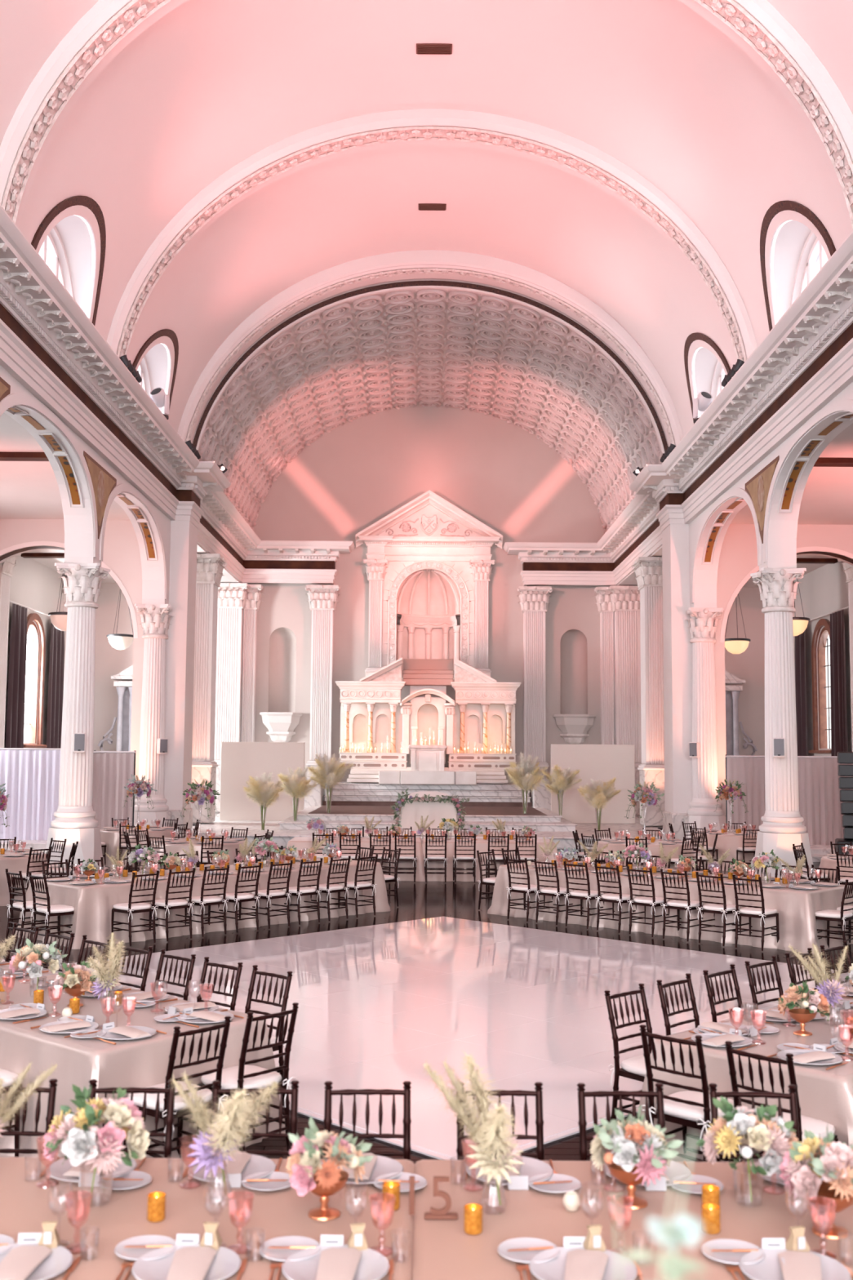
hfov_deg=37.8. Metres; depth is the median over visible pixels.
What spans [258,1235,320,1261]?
bread plate
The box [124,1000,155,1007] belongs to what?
bread plate
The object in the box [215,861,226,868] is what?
bowl
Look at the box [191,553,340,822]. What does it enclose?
pilasters
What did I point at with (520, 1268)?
fork
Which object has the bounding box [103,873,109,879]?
votive
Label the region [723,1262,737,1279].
fork
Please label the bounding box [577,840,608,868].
vase flowers
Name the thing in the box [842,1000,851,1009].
place card
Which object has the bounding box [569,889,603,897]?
cushion
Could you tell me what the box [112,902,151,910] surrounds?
cushion
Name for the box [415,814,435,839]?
vase flowers
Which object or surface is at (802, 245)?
window
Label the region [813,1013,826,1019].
bread plate
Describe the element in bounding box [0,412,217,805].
wall
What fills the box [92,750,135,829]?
curtain
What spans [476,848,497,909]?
chair
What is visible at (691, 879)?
charger plate
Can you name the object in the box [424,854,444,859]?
cushion
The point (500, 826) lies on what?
vase flowers
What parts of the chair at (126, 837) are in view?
frame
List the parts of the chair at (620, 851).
post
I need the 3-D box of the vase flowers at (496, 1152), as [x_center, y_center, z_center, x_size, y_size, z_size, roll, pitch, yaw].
[0.219,1.852,4.722,0.310,0.634,0.542,3,-6,-28]
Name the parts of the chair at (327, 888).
post, seat frame, rail, rail, rail, post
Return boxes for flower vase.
[0,783,9,826]
[123,774,157,826]
[180,778,220,839]
[624,781,665,818]
[715,778,749,833]
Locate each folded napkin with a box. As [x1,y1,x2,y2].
[0,965,29,972]
[0,1007,39,1019]
[0,1245,52,1279]
[7,853,21,856]
[16,848,33,851]
[24,851,42,853]
[38,973,63,981]
[40,1020,91,1031]
[46,877,69,879]
[62,1160,102,1177]
[69,880,93,884]
[72,874,87,877]
[89,982,121,990]
[108,1025,151,1038]
[110,878,126,882]
[125,990,165,1000]
[146,875,164,879]
[166,1246,216,1279]
[172,1001,216,1011]
[188,1010,226,1022]
[205,864,222,866]
[206,1151,251,1177]
[213,870,231,873]
[223,840,238,841]
[235,862,253,864]
[244,868,262,871]
[275,866,292,868]
[303,863,319,866]
[315,1247,361,1279]
[332,861,347,863]
[342,1152,377,1179]
[482,1157,523,1180]
[537,864,551,866]
[563,866,581,870]
[564,1248,608,1279]
[593,869,609,871]
[608,840,623,842]
[623,871,643,875]
[625,866,644,868]
[638,1155,669,1181]
[656,868,674,871]
[657,875,675,877]
[687,871,702,873]
[692,877,709,880]
[700,1021,746,1033]
[702,1033,744,1046]
[725,880,745,883]
[749,1008,791,1020]
[762,884,781,886]
[777,1250,822,1279]
[792,879,809,882]
[792,1050,835,1062]
[794,884,817,888]
[808,999,839,1007]
[815,881,839,885]
[828,856,847,858]
[842,986,852,992]
[842,1040,852,1048]
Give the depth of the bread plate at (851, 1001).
8.76 m
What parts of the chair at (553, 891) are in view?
post, rail, rail, rail, rail, seat frame, post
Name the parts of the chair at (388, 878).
post, seat frame, post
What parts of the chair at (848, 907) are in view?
leg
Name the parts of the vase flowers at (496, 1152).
stem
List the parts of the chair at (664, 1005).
post, rail, rail, rail, post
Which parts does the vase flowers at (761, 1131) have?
stem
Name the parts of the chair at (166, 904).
leg, post, seat frame, rail, rail, rail, rail, post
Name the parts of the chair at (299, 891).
post, seat frame, rail, rail, rail, rail, post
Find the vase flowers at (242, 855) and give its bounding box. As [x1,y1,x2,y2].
[236,838,256,866]
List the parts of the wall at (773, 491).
painted soffit panel, panel moulding, panel moulding, painted soffit panel, painted soffit panel, panel moulding, painted soffit panel, panel moulding, painted soffit panel, panel moulding, painted soffit panel, panel moulding, painted soffit panel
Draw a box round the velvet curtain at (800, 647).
[795,631,808,755]
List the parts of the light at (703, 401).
yoke arm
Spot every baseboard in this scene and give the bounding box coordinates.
[166,808,192,838]
[662,811,726,840]
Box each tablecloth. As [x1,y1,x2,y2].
[0,849,47,906]
[0,961,285,1158]
[0,1156,414,1279]
[14,857,390,949]
[99,826,177,867]
[149,837,248,869]
[284,836,427,881]
[398,799,460,835]
[411,1159,852,1279]
[422,837,559,881]
[487,860,852,954]
[596,839,696,871]
[635,994,852,1161]
[689,831,757,871]
[816,855,852,886]
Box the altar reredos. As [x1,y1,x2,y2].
[335,657,520,784]
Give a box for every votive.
[0,848,4,853]
[0,977,8,991]
[33,990,44,1004]
[62,1007,72,1017]
[69,998,79,1013]
[93,871,99,879]
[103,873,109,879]
[112,991,122,1005]
[122,870,128,876]
[146,1191,165,1222]
[149,867,154,874]
[159,869,164,875]
[175,866,180,871]
[184,866,190,873]
[199,864,204,871]
[209,865,214,869]
[235,863,239,870]
[247,861,252,866]
[311,856,316,861]
[324,857,328,862]
[382,1181,399,1211]
[463,1203,482,1235]
[563,1191,580,1211]
[605,862,610,867]
[618,865,622,871]
[650,837,654,842]
[652,866,657,872]
[676,868,681,873]
[692,871,696,878]
[701,1203,720,1234]
[702,870,707,875]
[702,1184,719,1205]
[728,872,733,879]
[746,875,751,882]
[755,874,759,879]
[762,875,767,880]
[774,877,780,884]
[782,876,787,884]
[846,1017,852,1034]
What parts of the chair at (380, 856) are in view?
post, rail, post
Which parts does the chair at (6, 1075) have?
leg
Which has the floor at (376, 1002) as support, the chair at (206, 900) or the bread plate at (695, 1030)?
the chair at (206, 900)
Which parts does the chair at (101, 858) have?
post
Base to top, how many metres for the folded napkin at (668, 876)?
0.025 m
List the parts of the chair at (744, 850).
seat frame, frame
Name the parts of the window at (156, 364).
frame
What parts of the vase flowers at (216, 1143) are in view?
stem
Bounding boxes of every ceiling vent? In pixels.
[416,43,452,54]
[418,203,446,210]
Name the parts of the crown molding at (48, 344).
architrave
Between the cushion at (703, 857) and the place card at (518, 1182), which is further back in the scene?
the cushion at (703, 857)
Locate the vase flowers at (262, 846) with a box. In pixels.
[251,836,279,866]
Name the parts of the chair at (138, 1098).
leg, post, seat frame, leg, rail, rail, rail, rail, post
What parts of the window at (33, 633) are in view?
frame, sill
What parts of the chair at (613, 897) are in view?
post, rail, rail, rail, rail, seat frame, post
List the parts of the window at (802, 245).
frame, pane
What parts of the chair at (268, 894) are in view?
post, seat frame, rail, rail, rail, rail, post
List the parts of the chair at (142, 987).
rail, rail, rail, post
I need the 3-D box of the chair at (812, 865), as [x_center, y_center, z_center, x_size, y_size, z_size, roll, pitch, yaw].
[5.463,3.627,17.349,0.477,0.928,0.496,-5,-7,43]
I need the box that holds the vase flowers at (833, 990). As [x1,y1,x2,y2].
[788,942,848,1022]
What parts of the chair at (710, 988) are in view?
post, rail, rail, rail, post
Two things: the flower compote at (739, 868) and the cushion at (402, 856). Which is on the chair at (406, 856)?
the cushion at (402, 856)
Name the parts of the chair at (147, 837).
frame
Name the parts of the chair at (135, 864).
post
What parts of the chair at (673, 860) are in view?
frame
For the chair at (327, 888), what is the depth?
18.46 m
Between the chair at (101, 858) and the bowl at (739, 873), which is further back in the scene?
the chair at (101, 858)
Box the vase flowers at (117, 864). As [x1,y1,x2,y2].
[105,846,128,877]
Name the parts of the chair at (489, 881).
post, rail, seat frame, post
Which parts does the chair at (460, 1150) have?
post, rail, rail, rail, post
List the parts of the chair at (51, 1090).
rail, rail, rail, post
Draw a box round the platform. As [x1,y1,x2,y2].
[191,776,662,849]
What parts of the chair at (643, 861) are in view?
seat frame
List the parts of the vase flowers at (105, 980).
stem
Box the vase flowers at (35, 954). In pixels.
[8,938,67,993]
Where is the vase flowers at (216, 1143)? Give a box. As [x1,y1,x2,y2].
[168,1071,279,1200]
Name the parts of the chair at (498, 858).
post, rail, post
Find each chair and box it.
[0,836,16,849]
[0,1068,22,1156]
[0,1078,57,1156]
[4,868,47,943]
[4,922,39,964]
[12,846,52,903]
[28,871,74,940]
[40,928,75,973]
[41,859,68,878]
[44,841,78,876]
[46,837,66,875]
[76,934,110,968]
[77,857,104,875]
[88,1079,176,1157]
[101,842,106,866]
[111,817,128,827]
[111,870,159,946]
[112,856,137,872]
[116,942,152,991]
[119,823,141,867]
[123,831,150,871]
[123,1016,231,1158]
[133,828,150,866]
[145,853,168,869]
[146,835,177,868]
[148,867,195,941]
[152,948,195,1000]
[161,817,178,828]
[172,822,187,838]
[176,850,199,867]
[177,826,197,838]
[184,865,229,937]
[194,819,199,835]
[195,835,223,867]
[196,956,243,1010]
[196,1002,298,1156]
[206,848,229,865]
[210,1080,299,1156]
[217,862,262,933]
[230,826,248,839]
[234,832,266,862]
[235,848,257,862]
[244,964,293,1106]
[248,829,273,860]
[251,860,293,928]
[263,845,284,861]
[283,857,322,924]
[310,832,336,858]
[310,856,351,920]
[323,827,342,837]
[323,1080,411,1160]
[337,832,361,861]
[337,853,377,917]
[344,826,364,837]
[354,844,374,861]
[368,826,387,837]
[368,833,392,875]
[380,846,400,906]
[392,826,412,837]
[393,833,417,882]
[424,833,448,882]
[428,826,448,837]
[453,833,477,882]
[454,828,474,838]
[456,1081,544,1160]
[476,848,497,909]
[485,826,505,838]
[485,834,511,878]
[501,847,520,864]
[505,856,545,921]
[511,827,531,838]
[514,834,538,863]
[533,858,573,924]
[563,861,604,928]
[572,830,595,863]
[577,1082,666,1160]
[581,833,608,863]
[591,850,613,864]
[594,827,611,846]
[594,863,636,933]
[604,983,652,1120]
[617,850,641,866]
[625,836,650,867]
[626,866,669,937]
[639,1024,741,1161]
[642,827,662,839]
[647,855,671,869]
[656,973,699,1035]
[660,869,703,941]
[667,835,700,871]
[668,822,675,838]
[677,856,702,871]
[682,821,697,841]
[689,826,718,870]
[690,830,706,870]
[694,833,718,873]
[695,871,741,946]
[702,964,744,1022]
[708,857,733,874]
[708,1083,799,1161]
[724,1040,838,1161]
[728,821,746,831]
[732,875,779,951]
[736,827,759,861]
[742,859,767,877]
[744,955,783,1008]
[774,865,802,879]
[785,947,819,991]
[792,842,817,881]
[792,846,830,882]
[810,864,839,883]
[815,879,852,947]
[820,940,852,986]
[830,841,852,853]
[835,851,852,884]
[836,905,852,942]
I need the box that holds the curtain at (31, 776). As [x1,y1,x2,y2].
[0,747,60,839]
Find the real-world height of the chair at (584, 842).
0.928 m
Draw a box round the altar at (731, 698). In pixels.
[724,670,757,755]
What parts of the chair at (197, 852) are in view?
post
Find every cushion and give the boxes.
[0,1068,18,1087]
[12,900,47,908]
[13,871,43,878]
[35,904,74,913]
[45,867,71,872]
[48,864,59,867]
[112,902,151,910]
[120,843,136,847]
[127,1081,212,1111]
[151,898,187,906]
[186,895,222,902]
[199,857,216,862]
[200,1064,281,1088]
[218,892,254,899]
[235,855,261,860]
[251,888,285,896]
[270,1035,275,1044]
[283,886,315,893]
[311,884,343,890]
[314,853,335,857]
[338,880,371,887]
[341,853,361,858]
[372,854,387,858]
[383,874,394,879]
[396,854,417,858]
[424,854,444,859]
[453,854,473,859]
[483,877,496,883]
[486,855,506,859]
[511,884,544,890]
[514,855,534,859]
[540,887,573,893]
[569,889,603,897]
[577,852,591,856]
[586,855,604,860]
[600,893,635,900]
[620,1054,646,1076]
[627,857,650,862]
[633,896,669,903]
[655,1090,733,1121]
[666,899,702,906]
[671,857,695,862]
[693,845,717,849]
[694,855,714,859]
[702,903,740,911]
[737,847,755,851]
[739,906,777,915]
[756,1111,835,1142]
[801,872,827,878]
[802,868,817,872]
[815,909,852,918]
[836,905,852,913]
[840,877,852,882]
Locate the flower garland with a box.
[391,787,470,833]
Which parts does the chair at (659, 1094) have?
post, rail, rail, rail, post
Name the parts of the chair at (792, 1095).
post, rail, rail, post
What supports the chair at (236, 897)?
on the floor at (376, 1002)
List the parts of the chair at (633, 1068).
post, rail, rail, seat frame, rail, rail, post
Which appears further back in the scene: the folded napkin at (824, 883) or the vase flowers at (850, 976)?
the folded napkin at (824, 883)
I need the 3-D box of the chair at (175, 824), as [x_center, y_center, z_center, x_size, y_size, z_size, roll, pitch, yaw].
[-5.497,4.424,26.990,0.496,0.928,0.428,-3,-6,31]
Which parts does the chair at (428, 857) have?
post, seat frame, post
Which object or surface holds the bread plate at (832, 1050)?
on the tablecloth at (824, 1095)
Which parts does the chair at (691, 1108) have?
post, rail, rail, rail, seat frame, rail, leg, post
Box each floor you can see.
[0,812,219,853]
[0,847,852,1164]
[635,815,835,862]
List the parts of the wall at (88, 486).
painted soffit panel, panel moulding, painted soffit panel, panel moulding, painted soffit panel, panel moulding, painted soffit panel, painted soffit panel, panel moulding, painted soffit panel, panel moulding, painted soffit panel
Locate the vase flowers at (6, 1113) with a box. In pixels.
[0,1062,57,1137]
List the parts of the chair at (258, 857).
seat frame, frame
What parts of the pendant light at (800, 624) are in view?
lamp shade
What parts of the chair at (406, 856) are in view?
post, rail, rail, seat frame, post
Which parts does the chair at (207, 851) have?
post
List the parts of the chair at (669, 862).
post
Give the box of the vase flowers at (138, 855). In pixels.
[127,843,161,874]
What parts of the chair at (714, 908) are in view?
post, rail, rail, rail, rail, seat frame, post, leg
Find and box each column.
[44,562,110,874]
[133,604,173,827]
[685,607,726,840]
[748,567,813,879]
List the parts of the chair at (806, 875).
post, post, seat frame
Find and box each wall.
[0,364,240,809]
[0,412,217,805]
[217,404,610,782]
[617,382,852,813]
[714,423,852,815]
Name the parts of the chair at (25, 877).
leg, seat frame, post, rail, post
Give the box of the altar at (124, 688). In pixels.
[97,665,133,751]
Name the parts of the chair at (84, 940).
post, rail, post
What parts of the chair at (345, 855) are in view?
post, post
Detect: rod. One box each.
[8,600,48,616]
[810,605,848,620]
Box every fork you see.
[91,1037,115,1044]
[109,988,131,992]
[115,1258,132,1279]
[123,1259,136,1279]
[133,1156,146,1170]
[155,998,177,1002]
[174,1021,199,1027]
[268,1260,278,1279]
[274,1157,282,1172]
[275,1261,284,1279]
[515,1262,524,1279]
[523,1262,531,1279]
[549,1160,557,1173]
[683,1160,696,1174]
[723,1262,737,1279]
[731,1263,745,1279]
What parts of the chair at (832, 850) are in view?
post, rail, post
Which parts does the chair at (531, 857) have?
post, rail, rail, post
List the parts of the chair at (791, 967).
post, rail, rail, post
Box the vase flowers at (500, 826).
[493,817,506,839]
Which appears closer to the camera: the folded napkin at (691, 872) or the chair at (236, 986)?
the chair at (236, 986)
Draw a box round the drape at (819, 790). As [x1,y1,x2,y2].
[725,755,852,844]
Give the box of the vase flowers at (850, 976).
[844,963,852,985]
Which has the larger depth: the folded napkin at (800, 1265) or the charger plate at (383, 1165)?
the charger plate at (383, 1165)
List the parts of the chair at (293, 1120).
post, rail, rail, rail, post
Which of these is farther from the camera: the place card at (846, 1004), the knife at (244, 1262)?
the place card at (846, 1004)
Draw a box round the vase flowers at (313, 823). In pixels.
[306,817,326,839]
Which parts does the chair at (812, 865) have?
post, rail, post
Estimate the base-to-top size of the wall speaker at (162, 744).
0.400 m
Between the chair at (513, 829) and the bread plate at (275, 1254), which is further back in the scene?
the chair at (513, 829)
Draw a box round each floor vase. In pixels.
[242,771,284,831]
[275,766,319,821]
[307,752,354,813]
[502,751,548,813]
[540,764,582,815]
[577,777,620,830]
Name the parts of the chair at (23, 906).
post, rail, post, seat frame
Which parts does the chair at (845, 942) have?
post, rail, rail, rail, post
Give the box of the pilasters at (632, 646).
[516,556,665,826]
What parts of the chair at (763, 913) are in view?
post, rail, rail, rail, leg, rail, seat frame, post, leg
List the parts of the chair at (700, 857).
post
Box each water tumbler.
[245,1231,265,1257]
[391,1231,410,1256]
[450,1161,466,1182]
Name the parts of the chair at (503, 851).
post, post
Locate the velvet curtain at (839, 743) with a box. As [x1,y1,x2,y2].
[830,609,848,755]
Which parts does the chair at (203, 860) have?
seat frame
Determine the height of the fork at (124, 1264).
0.013 m
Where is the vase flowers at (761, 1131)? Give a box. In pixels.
[696,1096,799,1204]
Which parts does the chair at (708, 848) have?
frame, seat frame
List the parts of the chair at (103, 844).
leg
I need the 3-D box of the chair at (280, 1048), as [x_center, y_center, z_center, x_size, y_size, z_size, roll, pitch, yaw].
[-1.258,2.798,8.707,0.477,0.928,0.496,-4,-7,41]
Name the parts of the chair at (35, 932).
post, rail, post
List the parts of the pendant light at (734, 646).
rod, lamp shade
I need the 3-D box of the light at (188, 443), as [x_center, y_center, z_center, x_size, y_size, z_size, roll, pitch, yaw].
[-6.126,-4.987,32.073,0.231,0.331,0.180,2,-5,-15]
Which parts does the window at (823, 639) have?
sill, frame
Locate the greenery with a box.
[614,1135,714,1279]
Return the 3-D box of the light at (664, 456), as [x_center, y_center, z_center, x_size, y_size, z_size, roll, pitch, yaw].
[6.335,-4.837,32.770,0.231,0.331,0.180,-1,-5,15]
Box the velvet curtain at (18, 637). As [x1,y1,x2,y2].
[4,603,26,747]
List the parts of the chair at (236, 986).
post, rail, rail, rail, post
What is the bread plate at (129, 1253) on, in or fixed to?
on the tablecloth at (24, 1201)
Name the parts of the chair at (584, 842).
frame, seat frame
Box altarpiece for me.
[355,490,502,678]
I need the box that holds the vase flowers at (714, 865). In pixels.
[698,843,730,878]
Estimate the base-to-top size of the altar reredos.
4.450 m
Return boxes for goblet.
[0,974,15,1004]
[17,966,29,982]
[37,1152,57,1182]
[48,985,62,1016]
[64,1191,92,1247]
[100,996,115,1029]
[103,980,116,1001]
[121,996,137,1026]
[150,982,164,1012]
[179,1138,200,1184]
[199,982,213,1010]
[226,1193,253,1246]
[369,1196,395,1248]
[463,1156,482,1185]
[603,1162,625,1189]
[607,1197,633,1250]
[728,1008,744,1035]
[751,1009,766,1044]
[782,1004,796,1026]
[808,1199,836,1257]
[830,1008,839,1013]
[838,1024,852,1061]
[840,1009,852,1041]
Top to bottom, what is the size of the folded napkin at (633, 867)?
0.025 m
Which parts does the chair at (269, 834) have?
frame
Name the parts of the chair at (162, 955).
post, rail, rail, rail, post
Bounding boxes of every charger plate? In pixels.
[0,965,27,973]
[0,1007,47,1020]
[0,1243,72,1279]
[3,853,26,857]
[31,973,54,982]
[39,1020,98,1033]
[46,1156,136,1182]
[47,878,72,881]
[67,874,94,878]
[68,881,97,884]
[85,984,123,991]
[95,1026,155,1039]
[102,879,130,883]
[122,991,168,1002]
[131,1243,240,1279]
[138,869,159,872]
[139,876,166,879]
[164,1002,218,1013]
[174,874,200,877]
[177,1010,234,1023]
[187,1154,275,1182]
[209,871,233,874]
[281,1244,389,1279]
[320,1155,403,1183]
[466,1155,553,1185]
[528,1246,637,1279]
[590,870,613,873]
[603,1160,692,1185]
[621,872,645,875]
[653,875,679,878]
[688,878,712,881]
[691,1032,751,1047]
[697,1022,752,1035]
[724,880,748,884]
[739,1247,851,1279]
[747,1009,795,1022]
[754,1160,822,1184]
[758,884,786,888]
[777,1048,842,1065]
[788,880,815,883]
[790,885,818,889]
[808,1000,844,1008]
[811,882,838,886]
[833,1040,852,1053]
[844,991,852,996]
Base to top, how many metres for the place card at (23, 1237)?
0.050 m
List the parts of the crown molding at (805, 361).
architrave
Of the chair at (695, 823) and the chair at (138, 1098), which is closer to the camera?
the chair at (138, 1098)
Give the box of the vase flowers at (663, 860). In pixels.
[655,841,678,872]
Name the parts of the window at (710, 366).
frame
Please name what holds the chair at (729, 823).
on the floor at (376, 1002)
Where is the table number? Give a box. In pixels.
[408,1176,457,1219]
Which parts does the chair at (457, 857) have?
leg, post, seat frame, post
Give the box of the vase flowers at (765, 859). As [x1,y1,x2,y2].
[748,849,782,883]
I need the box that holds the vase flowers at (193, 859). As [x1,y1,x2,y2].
[182,839,199,871]
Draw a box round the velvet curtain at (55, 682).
[45,622,64,748]
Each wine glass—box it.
[47,1181,72,1244]
[203,1183,228,1244]
[343,1184,368,1220]
[579,1186,604,1220]
[785,1184,810,1224]
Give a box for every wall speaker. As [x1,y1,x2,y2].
[72,733,85,752]
[156,738,168,754]
[688,742,700,757]
[773,737,785,757]
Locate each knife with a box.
[12,1017,46,1023]
[39,1156,58,1177]
[62,1256,80,1279]
[77,1030,100,1035]
[102,1177,143,1180]
[123,1244,172,1248]
[155,1030,166,1034]
[162,1014,180,1019]
[182,1157,195,1177]
[235,1257,247,1279]
[246,1178,288,1182]
[267,1246,315,1248]
[378,1179,419,1182]
[387,1258,394,1279]
[462,1159,466,1180]
[507,1246,553,1251]
[533,1180,572,1184]
[596,1160,606,1181]
[632,1262,643,1279]
[674,1181,715,1184]
[701,1028,722,1034]
[711,1248,758,1252]
[737,1044,757,1050]
[740,1017,773,1023]
[742,1161,758,1182]
[783,1044,809,1049]
[826,1062,848,1070]
[841,1262,852,1279]
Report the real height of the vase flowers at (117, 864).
0.434 m
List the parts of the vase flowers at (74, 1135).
stem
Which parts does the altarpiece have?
raking cornice, bead moulding, bead moulding, raking cornice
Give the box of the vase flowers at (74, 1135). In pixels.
[43,1084,150,1203]
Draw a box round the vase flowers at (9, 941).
[0,935,16,964]
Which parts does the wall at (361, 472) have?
drop moulding, drop moulding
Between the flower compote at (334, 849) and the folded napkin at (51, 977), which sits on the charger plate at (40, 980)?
the folded napkin at (51, 977)
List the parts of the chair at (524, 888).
post, rail, rail, rail, rail, leg, seat frame, post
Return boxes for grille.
[160,738,167,752]
[689,742,697,755]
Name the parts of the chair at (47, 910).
post, rail, rail, rail, rail, post, seat frame, leg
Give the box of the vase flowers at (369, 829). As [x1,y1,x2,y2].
[364,816,381,839]
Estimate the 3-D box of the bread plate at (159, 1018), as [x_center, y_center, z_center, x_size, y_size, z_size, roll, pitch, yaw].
[-1.655,2.449,8.045,0.216,0.017,0.216,-4,-7,41]
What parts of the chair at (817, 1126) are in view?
post, rail, rail, rail, seat frame, post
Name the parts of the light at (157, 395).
yoke arm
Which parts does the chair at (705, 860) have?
frame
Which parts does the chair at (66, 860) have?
post, rail, rail, post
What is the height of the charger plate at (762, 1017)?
0.018 m
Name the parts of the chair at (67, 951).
post, rail, rail, post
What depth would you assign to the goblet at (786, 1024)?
8.03 m
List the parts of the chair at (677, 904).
post, rail, rail, rail, rail, leg, seat frame, post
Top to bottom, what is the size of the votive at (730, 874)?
0.088 m
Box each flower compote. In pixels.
[53,960,97,1006]
[77,858,101,880]
[160,851,183,874]
[210,849,229,868]
[278,844,297,865]
[285,1115,373,1220]
[321,842,340,862]
[335,824,351,839]
[387,823,402,839]
[466,825,483,839]
[520,825,536,839]
[560,846,578,866]
[590,1104,684,1208]
[603,849,624,870]
[673,854,696,876]
[728,857,748,880]
[777,979,832,1035]
[778,1124,852,1239]
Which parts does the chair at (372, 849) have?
post, rail, post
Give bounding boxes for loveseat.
[408,791,448,798]
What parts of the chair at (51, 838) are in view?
post, post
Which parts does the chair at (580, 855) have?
frame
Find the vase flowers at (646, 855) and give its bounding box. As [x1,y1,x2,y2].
[622,842,652,872]
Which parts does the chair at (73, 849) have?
seat frame, post, post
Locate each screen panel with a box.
[219,742,305,821]
[551,744,635,823]
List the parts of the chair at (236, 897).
post, seat frame, leg, rail, rail, rail, rail, post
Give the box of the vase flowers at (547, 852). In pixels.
[537,835,559,862]
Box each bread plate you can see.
[0,972,26,977]
[0,1234,14,1253]
[8,1003,37,1009]
[35,980,54,986]
[57,1015,86,1022]
[69,1029,106,1038]
[80,990,108,996]
[97,1170,151,1189]
[114,1235,177,1260]
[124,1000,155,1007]
[153,1013,187,1022]
[173,1011,197,1018]
[241,1171,291,1191]
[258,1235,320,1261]
[373,1172,426,1191]
[497,1237,559,1262]
[528,1173,581,1192]
[669,1174,724,1193]
[693,1027,728,1035]
[701,1239,764,1264]
[744,1025,779,1033]
[777,1043,813,1052]
[808,1044,847,1053]
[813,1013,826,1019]
[840,1000,852,1007]
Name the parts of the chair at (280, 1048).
post, rail, rail, rail, rail, seat frame, post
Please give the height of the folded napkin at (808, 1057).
0.025 m
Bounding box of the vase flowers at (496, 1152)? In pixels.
[421,1051,524,1207]
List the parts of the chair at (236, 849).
post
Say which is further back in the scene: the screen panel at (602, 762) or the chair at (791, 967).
the screen panel at (602, 762)
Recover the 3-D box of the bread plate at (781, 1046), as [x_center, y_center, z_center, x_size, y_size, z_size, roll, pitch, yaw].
[2.180,2.413,7.347,0.216,0.017,0.216,5,-7,-44]
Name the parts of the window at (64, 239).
pane, frame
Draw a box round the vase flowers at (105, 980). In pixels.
[85,932,128,1011]
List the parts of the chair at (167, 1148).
post, rail, rail, rail, post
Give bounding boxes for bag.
[37,1221,60,1248]
[200,1222,222,1250]
[347,1222,367,1250]
[583,1224,605,1251]
[785,1226,809,1252]
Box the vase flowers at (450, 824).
[437,817,459,839]
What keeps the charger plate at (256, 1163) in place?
on the tablecloth at (24, 1201)
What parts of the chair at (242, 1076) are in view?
leg, seat frame, post, rail, rail, rail, rail, post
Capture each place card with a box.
[17,1232,41,1243]
[31,977,39,984]
[36,1003,45,1009]
[78,1173,99,1186]
[85,1014,94,1022]
[102,1022,114,1029]
[122,995,127,1004]
[167,1005,177,1013]
[175,1233,199,1244]
[182,1007,192,1014]
[220,1173,241,1187]
[320,1235,343,1245]
[507,1175,528,1190]
[563,1236,586,1247]
[645,1177,666,1191]
[729,1028,742,1035]
[747,1026,759,1036]
[761,1238,786,1248]
[813,1043,826,1052]
[829,1037,839,1045]
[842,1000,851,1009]
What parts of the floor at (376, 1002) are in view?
panel, panel, panel, panel, panel, panel, panel, panel, panel, panel, panel, panel, panel, panel, panel, panel, panel, panel, panel, panel, panel, panel, panel, panel, panel, panel, panel, panel, panel, panel, panel, panel, panel, panel, panel, panel, panel, panel, panel, panel, panel, panel, panel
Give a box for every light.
[119,355,129,368]
[127,360,133,373]
[131,365,137,377]
[135,370,142,383]
[150,386,169,419]
[185,440,193,449]
[191,443,195,453]
[193,446,198,456]
[195,449,200,460]
[217,463,227,473]
[632,466,643,475]
[662,449,667,460]
[665,446,670,456]
[667,443,675,453]
[693,391,712,422]
[721,374,728,388]
[725,369,731,382]
[729,364,736,377]
[733,359,744,372]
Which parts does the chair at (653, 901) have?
post, rail, rail, rail, rail, seat frame, post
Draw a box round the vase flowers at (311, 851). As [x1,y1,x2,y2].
[305,837,325,863]
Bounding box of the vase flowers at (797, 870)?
[777,854,805,885]
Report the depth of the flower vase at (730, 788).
27.69 m
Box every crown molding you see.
[0,204,355,585]
[502,230,852,586]
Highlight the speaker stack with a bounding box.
[835,751,852,854]
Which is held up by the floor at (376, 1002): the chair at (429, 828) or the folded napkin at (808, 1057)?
the chair at (429, 828)
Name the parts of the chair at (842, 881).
post, rail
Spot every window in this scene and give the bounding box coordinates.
[23,613,46,747]
[31,195,106,325]
[132,328,178,415]
[684,333,730,424]
[760,200,836,331]
[808,618,831,753]
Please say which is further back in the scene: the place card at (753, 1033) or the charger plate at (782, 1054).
the place card at (753, 1033)
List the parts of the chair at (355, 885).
leg, post, seat frame, rail, post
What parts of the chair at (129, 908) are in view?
leg, post, seat frame, rail, rail, rail, rail, post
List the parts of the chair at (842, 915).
leg, seat frame, post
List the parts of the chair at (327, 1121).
post, rail, rail, rail, post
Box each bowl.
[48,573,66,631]
[64,984,85,1006]
[82,870,94,880]
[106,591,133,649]
[165,864,176,874]
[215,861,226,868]
[283,856,293,865]
[307,1168,348,1220]
[326,853,335,862]
[564,857,574,866]
[606,1162,648,1208]
[608,861,619,870]
[680,866,691,876]
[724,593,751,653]
[733,871,744,880]
[787,1008,817,1035]
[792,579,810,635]
[805,1179,852,1239]
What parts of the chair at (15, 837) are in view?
post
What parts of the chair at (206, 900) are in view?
leg, post, seat frame, leg, rail, rail, rail, rail, post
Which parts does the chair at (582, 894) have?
post, rail, rail, rail, rail, leg, seat frame, post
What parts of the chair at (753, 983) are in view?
post, rail, rail, rail, post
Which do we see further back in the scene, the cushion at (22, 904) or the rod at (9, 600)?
the rod at (9, 600)
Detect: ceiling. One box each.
[0,0,852,446]
[191,264,677,533]
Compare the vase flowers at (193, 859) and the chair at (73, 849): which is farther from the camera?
the chair at (73, 849)

